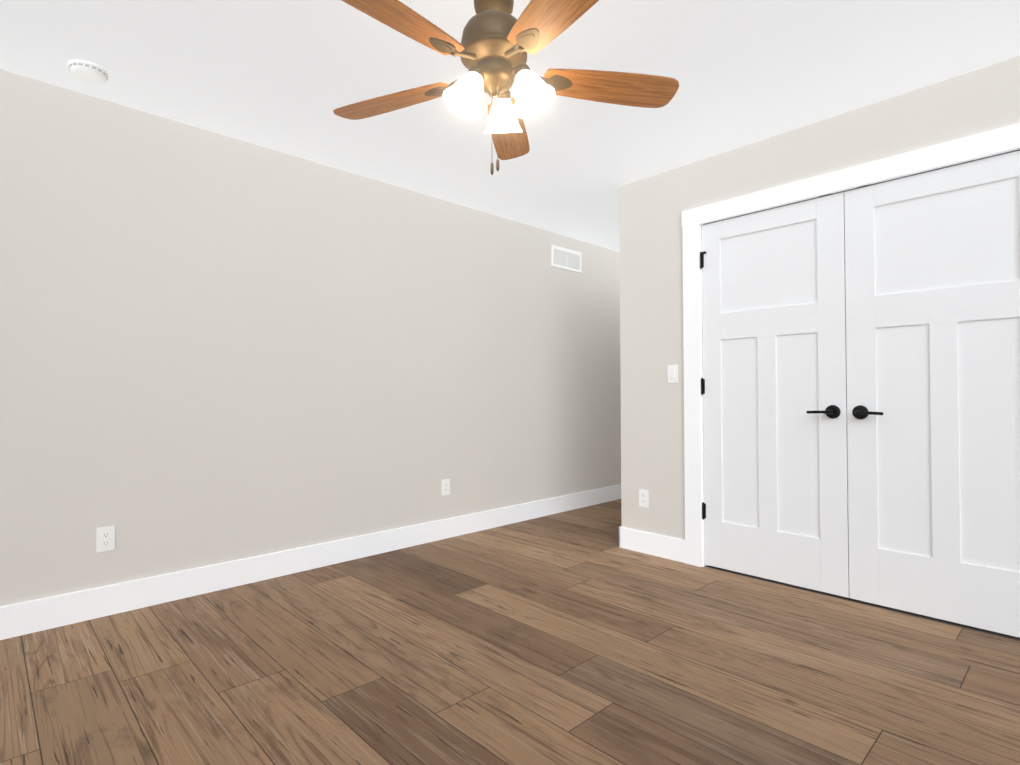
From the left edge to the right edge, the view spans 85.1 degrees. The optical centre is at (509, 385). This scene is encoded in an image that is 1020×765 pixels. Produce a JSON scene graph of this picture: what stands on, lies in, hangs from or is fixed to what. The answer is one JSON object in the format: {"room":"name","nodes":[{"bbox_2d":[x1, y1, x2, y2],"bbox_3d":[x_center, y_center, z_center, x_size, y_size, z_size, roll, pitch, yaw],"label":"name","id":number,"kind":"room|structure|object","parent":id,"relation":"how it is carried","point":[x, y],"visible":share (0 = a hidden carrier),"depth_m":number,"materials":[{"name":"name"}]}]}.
{"room":"empty bedroom","nodes":[
{"label":"empty bedroom","id":0,"kind":"room"},
{"bbox_2d":[0,69,620,606],"bbox_3d":[-0.774,-0.126,3.796,5.630,2.440,0.115,1,-1,-44],"label":"wall","id":1,"kind":"structure","parent":0,"point":[216,349],"depth_m":3.08,"materials":[{"name":"beige paint"}]},
{"bbox_2d":[96,526,114,551],"bbox_3d":[-1.905,0.722,2.617,0.070,0.114,0.007,1,-1,-44],"label":"electrical outlet","id":2,"kind":"object","parent":1,"relation":"attached to","point":[105,541],"visible":1,"depth_m":2.61,"materials":[{"name":"white plastic"}]},
{"bbox_2d":[0,484,620,639],"bbox_3d":[-0.725,1.023,3.733,5.400,0.140,0.014,1,-1,-44],"label":"baseboard","id":3,"kind":"structure","parent":1,"relation":"attached to","point":[29,617],"depth_m":3.06,"materials":[{"name":"white wood"}]},
{"bbox_2d":[442,479,449,495],"bbox_3d":[-0.460,0.730,3.996,0.070,0.114,0.007,1,-1,-44],"label":"electrical outlet","id":4,"kind":"object","parent":1,"relation":"attached to","point":[445,486],"visible":1,"depth_m":3.99,"materials":[{"name":"white plastic"}]},
{"bbox_2d":[552,245,581,272],"bbox_3d":[0.509,-1.129,4.954,0.400,0.185,0.010,1,-1,-44],"label":"air vent","id":5,"kind":"object","parent":1,"relation":"in","point":[566,259],"visible":1,"depth_m":4.95,"materials":[{"name":"white plastic"}]},
{"bbox_2d":[0,499,1019,764],"bbox_3d":[0.561,1.119,2.385,5.630,0.100,3.968,1,-1,-44],"label":"floor","id":6,"kind":"structure","parent":0,"point":[574,637],"depth_m":2.07,"materials":[{"name":"brown wood"}]},
{"bbox_2d":[0,0,1019,251],"bbox_3d":[0.551,-1.421,2.421,5.630,0.100,3.968,1,-1,-44],"label":"ceiling","id":7,"kind":"structure","parent":0,"point":[286,76],"depth_m":2.42,"materials":[{"name":"paint"}]},
{"bbox_2d":[68,60,108,84],"bbox_3d":[-1.814,-1.341,2.390,0.140,0.042,0.140,1,-1,-44],"label":"smoke detector","id":8,"kind":"object","parent":7,"relation":"attached to","point":[88,72],"visible":1,"depth_m":2.36,"materials":[{"name":"white plastic"}]},
{"bbox_2d":[333,0,678,174],"bbox_3d":[-0.080,-1.052,1.917,1.290,0.648,1.326,1,-1,-44],"label":"ceiling fan","id":9,"kind":"object","parent":7,"relation":"hanging from","point":[496,45],"visible":1,"depth_m":1.91,"materials":[{"name":"brown wood"}]},
{"bbox_2d":[619,56,1019,539],"bbox_3d":[1.725,-0.149,2.811,0.115,2.440,2.714,1,-1,-44],"label":"wall","id":10,"kind":"structure","parent":0,"point":[981,100],"depth_m":3.44,"materials":[{"name":"beige paint"}]},
{"bbox_2d":[639,489,648,507],"bbox_3d":[0.869,0.731,3.611,0.007,0.114,0.070,1,-1,-44],"label":"electrical outlet","id":11,"kind":"object","parent":10,"relation":"attached to","point":[643,498],"visible":1,"depth_m":3.61,"materials":[{"name":"white plastic"}]},
{"bbox_2d":[620,526,684,562],"bbox_3d":[0.915,1.014,3.554,0.014,0.140,0.461,1,-1,-44],"label":"baseboard","id":12,"kind":"structure","parent":10,"relation":"attached to","point":[663,546],"depth_m":3.54,"materials":[{"name":"white wood"}]},
{"bbox_2d":[667,365,677,382],"bbox_3d":[1.013,-0.074,3.464,0.012,0.114,0.070,1,-1,-44],"label":"light switch","id":13,"kind":"object","parent":10,"relation":"attached to","point":[672,373],"visible":1,"depth_m":3.46,"materials":[{"name":"white plastic"}]},
{"bbox_2d":[700,192,848,597],"bbox_3d":[1.405,0.045,3.045,0.097,2.030,0.766,1,-1,-44],"label":"closet door","id":14,"kind":"structure","parent":10,"relation":"in","point":[774,394],"depth_m":3.02,"materials":[{"name":"white wood"}]},
{"bbox_2d":[682,123,1019,640],"bbox_3d":[1.714,-0.006,2.807,0.135,2.153,1.757,1,-1,-44],"label":"door frame","id":15,"kind":"structure","parent":10,"relation":"attached to","point":[988,144],"depth_m":3.16,"materials":[{"name":"white wood"}]},
{"bbox_2d":[844,150,1019,637],"bbox_3d":[1.937,0.035,2.487,0.097,2.030,0.766,1,-1,-44],"label":"closet door","id":16,"kind":"structure","parent":10,"relation":"in","point":[932,271],"depth_m":2.51,"materials":[{"name":"white wood"}]}
]}

